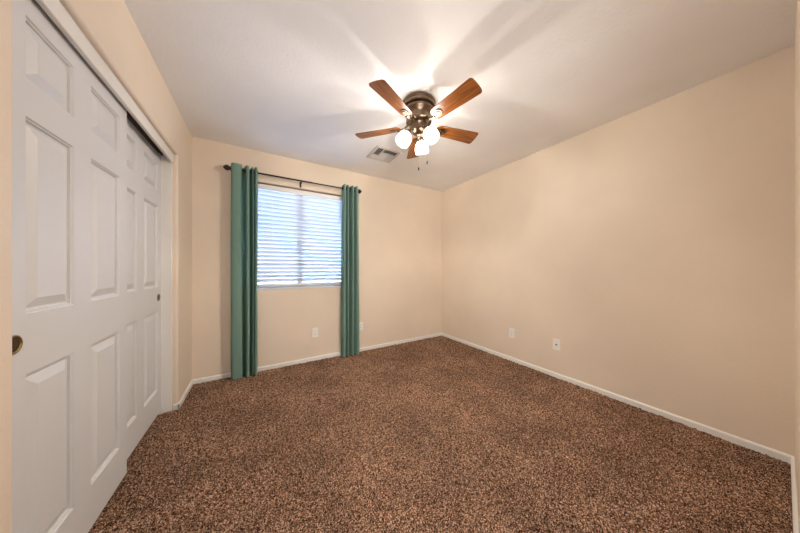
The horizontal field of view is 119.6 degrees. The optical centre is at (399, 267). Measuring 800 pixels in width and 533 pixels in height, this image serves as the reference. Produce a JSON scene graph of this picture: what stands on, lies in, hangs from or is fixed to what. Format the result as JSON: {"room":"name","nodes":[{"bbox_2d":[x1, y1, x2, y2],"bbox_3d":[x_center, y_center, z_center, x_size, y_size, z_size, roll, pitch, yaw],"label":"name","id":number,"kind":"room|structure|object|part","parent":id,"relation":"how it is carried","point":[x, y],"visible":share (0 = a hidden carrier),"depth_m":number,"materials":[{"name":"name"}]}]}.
{"room":"empty bedroom","nodes":[
{"label":"empty bedroom","id":0,"kind":"room"},
{"bbox_2d":[0,0,191,532],"bbox_3d":[-1.317,-0.067,0.958,0.140,2.460,3.313,0,0,-31],"label":"wall","id":1,"kind":"structure","parent":0,"point":[109,26],"depth_m":1.10,"materials":[{"name":"beige paint"}]},
{"bbox_2d":[12,0,126,532],"bbox_3d":[-1.302,0.119,0.935,0.037,1.988,0.762,0,0,-31],"label":"door","id":2,"kind":"structure","parent":1,"relation":"in","point":[69,129],"depth_m":0.86,"materials":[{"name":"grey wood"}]},
{"bbox_2d":[12,337,19,352],"bbox_3d":[-1.129,0.225,0.681,0.001,0.043,0.043,0,0,-31],"label":"door handle","id":3,"kind":"object","parent":2,"relation":"on","point":[15,340],"depth_m":0.69,"materials":[{"name":"gold metal"}]},
{"bbox_3d":[-1.128,0.225,0.681,0.003,0.057,0.057,0,0,-31],"label":"finger pull","id":4,"kind":"part","parent":2,"relation":"part of","materials":[{"name":"gold metal"}]},
{"bbox_3d":[-1.215,-0.682,0.807,0.014,0.196,0.219,0,0,-31],"label":"panel","id":5,"kind":"part","parent":2,"relation":"part of","materials":[{"name":"grey wood"}]},
{"bbox_3d":[-1.215,-0.163,0.807,0.014,0.612,0.219,0,0,-31],"label":"panel","id":6,"kind":"part","parent":2,"relation":"part of","materials":[{"name":"grey wood"}]},
{"bbox_3d":[-1.215,0.629,0.807,0.014,0.603,0.219,0,0,-31],"label":"panel","id":7,"kind":"part","parent":2,"relation":"part of","materials":[{"name":"grey wood"}]},
{"bbox_3d":[-1.391,-0.682,1.097,0.014,0.196,0.241,0,0,-31],"label":"panel","id":8,"kind":"part","parent":2,"relation":"part of","materials":[{"name":"grey wood"}]},
{"bbox_3d":[-1.391,-0.163,1.097,0.014,0.612,0.241,0,0,-31],"label":"panel","id":9,"kind":"part","parent":2,"relation":"part of","materials":[{"name":"grey wood"}]},
{"bbox_3d":[-1.391,0.629,1.097,0.014,0.603,0.241,0,0,-31],"label":"panel","id":10,"kind":"part","parent":2,"relation":"part of","materials":[{"name":"grey wood"}]},
{"bbox_2d":[36,0,173,162],"bbox_3d":[-1.448,-0.880,1.243,0.018,0.076,1.479,0,0,-31],"label":"trim","id":11,"kind":"structure","parent":1,"relation":"attached to","point":[54,9],"depth_m":0.99,"materials":[{"name":"white paint"}]},
{"bbox_2d":[127,118,160,458],"bbox_3d":[-1.689,0.119,1.494,0.037,1.988,0.762,0,0,-31],"label":"door","id":12,"kind":"structure","parent":1,"relation":"in","point":[143,161],"depth_m":1.52,"materials":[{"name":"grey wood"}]},
{"bbox_3d":[-1.601,-0.682,1.367,0.014,0.196,0.219,0,0,-31],"label":"panel","id":13,"kind":"part","parent":12,"relation":"part of","materials":[{"name":"grey wood"}]},
{"bbox_3d":[-1.601,-0.163,1.367,0.014,0.612,0.219,0,0,-31],"label":"panel","id":14,"kind":"part","parent":12,"relation":"part of","materials":[{"name":"grey wood"}]},
{"bbox_3d":[-1.601,0.629,1.367,0.014,0.603,0.219,0,0,-31],"label":"panel","id":15,"kind":"part","parent":12,"relation":"part of","materials":[{"name":"grey wood"}]},
{"bbox_3d":[-1.778,-0.682,1.656,0.014,0.196,0.241,0,0,-31],"label":"panel","id":16,"kind":"part","parent":12,"relation":"part of","materials":[{"name":"grey wood"}]},
{"bbox_3d":[-1.778,-0.163,1.656,0.014,0.612,0.241,0,0,-31],"label":"panel","id":17,"kind":"part","parent":12,"relation":"part of","materials":[{"name":"grey wood"}]},
{"bbox_3d":[-1.778,0.629,1.656,0.014,0.603,0.241,0,0,-31],"label":"panel","id":18,"kind":"part","parent":12,"relation":"part of","materials":[{"name":"grey wood"}]},
{"bbox_2d":[127,111,162,155],"bbox_3d":[-1.496,-0.895,1.214,0.086,0.045,1.439,0,0,-31],"label":"trim","id":19,"kind":"structure","parent":1,"relation":"attached to","point":[129,116],"depth_m":1.53,"materials":[{"name":"brown metal"}]},
{"bbox_2d":[158,153,171,414],"bbox_3d":[-1.884,0.118,1.833,0.131,2.069,0.020,0,0,-31],"label":"trim","id":20,"kind":"structure","parent":1,"relation":"attached to","point":[166,165],"depth_m":1.84,"materials":[{"name":"white paint"}]},
{"bbox_2d":[173,380,192,410],"bbox_3d":[-1.259,1.128,0.981,0.040,0.060,3.053,0,0,-31],"label":"baseboard","id":21,"kind":"structure","parent":1,"relation":"attached to","point":[177,406],"depth_m":1.99,"materials":[{"name":"white paint"}]},
{"bbox_2d":[192,136,441,379],"bbox_3d":[-0.703,-0.067,3.187,3.506,2.460,0.140,0,0,-31],"label":"wall","id":22,"kind":"structure","parent":0,"point":[400,224],"depth_m":2.91,"materials":[{"name":"beige paint"}]},
{"bbox_2d":[223,164,361,193],"bbox_3d":[-1.164,-1.010,2.763,1.494,0.083,0.107,0,0,-31],"label":"curtain rod","id":23,"kind":"object","parent":22,"relation":"attached to","point":[226,167],"visible":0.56,"depth_m":2.67,"materials":[{"name":"brown metal"}]},
{"bbox_2d":[231,163,257,378],"bbox_3d":[-1.633,0.033,2.449,0.244,2.197,0.116,0,0,-31],"label":"curtain","id":24,"kind":"object","parent":23,"relation":"hanging from","point":[244,185],"visible":0.99,"depth_m":2.42,"materials":[{"name":"green fabric"}]},
{"bbox_2d":[341,184,359,356],"bbox_3d":[-0.649,0.033,3.046,0.233,2.197,0.114,0,0,-31],"label":"curtain","id":25,"kind":"object","parent":23,"relation":"hanging from","point":[350,217],"visible":1,"depth_m":3.02,"materials":[{"name":"green fabric"}]},
{"bbox_2d":[257,225,340,289],"bbox_3d":[-1.227,-0.355,2.866,1.160,1.204,0.144,0,0,-31],"label":"window","id":26,"kind":"structure","parent":22,"relation":"in","point":[315,285],"depth_m":2.87,"materials":[{"name":"grey plastic"}]},
{"bbox_3d":[-1.217,0.241,2.849,1.156,0.012,0.104,0,0,-31],"label":"sill","id":27,"kind":"part","parent":26,"relation":"part of","materials":[{"name":"white paint"}]},
{"bbox_2d":[257,183,341,286],"bbox_3d":[-1.217,-0.369,2.850,1.136,1.152,0.066,0,0,-31],"label":"window blind","id":28,"kind":"object","parent":26,"relation":"attached to","point":[282,206],"visible":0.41,"depth_m":2.83,"materials":[{"name":"white plastic"}]},
{"bbox_3d":[-1.219,0.194,2.853,1.128,0.026,0.048,0,0,-31],"label":"rail","id":29,"kind":"part","parent":28,"relation":"part of","materials":[{"name":"white plastic"}]},
{"bbox_2d":[312,328,317,337],"bbox_3d":[-1.053,0.801,2.888,0.070,0.115,0.008,0,0,-31],"label":"wall outlet","id":30,"kind":"object","parent":22,"relation":"attached to","point":[314,330],"visible":1,"depth_m":2.88,"materials":[{"name":"white plastic"}]},
{"bbox_2d":[193,333,441,383],"bbox_3d":[-0.664,1.128,3.122,3.202,0.060,0.012,0,0,-31],"label":"baseboard","id":31,"kind":"structure","parent":22,"relation":"attached to","point":[289,363],"depth_m":2.84,"materials":[{"name":"white paint"}]},
{"bbox_2d":[359,322,362,330],"bbox_3d":[-0.536,0.801,3.203,0.070,0.115,0.008,0,0,-31],"label":"wall outlet","id":32,"kind":"object","parent":22,"relation":"attached to","point":[360,323],"visible":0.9,"depth_m":3.20,"materials":[{"name":"white plastic"}]},
{"bbox_2d":[88,335,792,532],"bbox_3d":[0.168,1.145,0.974,4.099,0.016,4.590,0,0,-31],"label":"floor","id":33,"kind":"structure","parent":0,"point":[439,434],"depth_m":1.38,"materials":[{"name":"brown carpet"}]},
{"bbox_2d":[124,0,796,191],"bbox_3d":[0.180,-1.347,0.963,4.307,0.100,4.859,0,0,-31],"label":"ceiling","id":34,"kind":"structure","parent":0,"point":[286,78],"depth_m":1.49,"materials":[{"name":"paint"}]},
{"bbox_2d":[366,145,401,162],"bbox_3d":[-0.189,-1.292,2.664,0.305,0.011,0.305,0,0,-31],"label":"ceiling vent","id":35,"kind":"object","parent":34,"relation":"in","point":[380,153],"visible":1,"depth_m":2.64,"materials":[{"name":"grey metal"}]},
{"bbox_2d":[355,78,481,169],"bbox_3d":[0.172,-1.043,1.823,1.026,0.508,1.013,0,0,-31],"label":"ceiling fan","id":36,"kind":"object","parent":34,"relation":"hanging from","point":[419,108],"visible":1,"depth_m":1.74,"materials":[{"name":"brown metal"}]},
{"bbox_3d":[-0.179,-1.119,1.930,0.381,0.006,0.129,0,13,16],"label":"blade","id":37,"kind":"part","parent":36,"relation":"part of","materials":[{"name":"brown wood"}]},
{"bbox_3d":[-0.043,-1.119,1.554,0.129,0.006,0.381,16,9,33],"label":"blade","id":38,"kind":"part","parent":36,"relation":"part of","materials":[{"name":"brown wood"}]},
{"bbox_3d":[0.073,-1.060,1.823,0.076,0.059,0.052,0,0,-31],"label":"light arm","id":39,"kind":"part","parent":36,"relation":"part of","materials":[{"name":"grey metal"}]},
{"bbox_3d":[0.137,-1.119,2.176,0.129,0.006,0.381,-13,0,-2],"label":"blade","id":40,"kind":"part","parent":36,"relation":"part of","materials":[{"name":"brown wood"}]},
{"bbox_3d":[0.202,-1.060,1.783,0.052,0.059,0.077,0,0,-31],"label":"light arm","id":41,"kind":"part","parent":36,"relation":"part of","materials":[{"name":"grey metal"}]},
{"bbox_3d":[0.357,-1.119,1.567,0.129,0.006,0.381,16,-10,-37],"label":"blade","id":42,"kind":"part","parent":36,"relation":"part of","materials":[{"name":"brown wood"}]},
{"bbox_3d":[0.468,-1.119,1.952,0.381,0.006,0.129,0,-13,-20],"label":"blade","id":43,"kind":"part","parent":36,"relation":"part of","materials":[{"name":"brown wood"}]},
{"bbox_2d":[442,45,794,456],"bbox_3d":[1.558,-0.067,2.705,0.140,2.460,3.313,0,0,-31],"label":"wall","id":44,"kind":"structure","parent":0,"point":[655,242],"depth_m":1.82,"materials":[{"name":"beige paint"}]},
{"bbox_2d":[509,328,514,337],"bbox_3d":[1.375,0.801,2.866,0.008,0.115,0.070,0,0,-31],"label":"wall outlet","id":45,"kind":"object","parent":44,"relation":"attached to","point":[511,331],"visible":1,"depth_m":2.87,"materials":[{"name":"white plastic"}]},
{"bbox_2d":[553,338,559,350],"bbox_3d":[1.632,0.801,2.435,0.015,0.115,0.070,0,0,-31],"label":"plate","id":46,"kind":"object","parent":44,"relation":"attached to","point":[556,343],"visible":1,"depth_m":2.43,"materials":[{"name":"white plastic"}]},
{"bbox_2d":[442,333,793,463],"bbox_3d":[1.499,1.128,2.658,0.012,0.060,3.053,0,0,-31],"label":"baseboard","id":47,"kind":"structure","parent":44,"relation":"attached to","point":[784,457],"depth_m":1.81,"materials":[{"name":"white paint"}]},
{"bbox_2d":[795,0,799,532],"bbox_3d":[0.950,-0.067,0.467,3.226,2.460,0.120,0,0,-31],"label":"wall","id":48,"kind":"structure","parent":0,"point":[797,29],"depth_m":1.08,"materials":[{"name":"beige paint"}]},
{"bbox_2d":[791,457,798,532],"bbox_3d":[1.717,1.128,1.011,1.325,0.060,0.012,0,0,-31],"label":"baseboard","id":49,"kind":"structure","parent":48,"relation":"attached to","point":[793,472],"depth_m":1.11,"materials":[{"name":"white paint"}]},
{"label":"outside","id":50,"kind":"structure","parent":0,"visible":0},
{"bbox_3d":[-1.576,1.468,4.518,10.000,0.150,3.041,0,0,-31],"label":"ground","id":51,"kind":"structure","parent":50,"visible":0},
{"bbox_2d":[257,222,340,283],"bbox_3d":[-2.417,0.093,5.903,10.000,2.700,0.200,0,0,-31],"label":"wall","id":52,"kind":"structure","parent":51,"relation":"on","point":[265,222],"depth_m":5.63,"materials":[{"name":"paint"}]}
]}

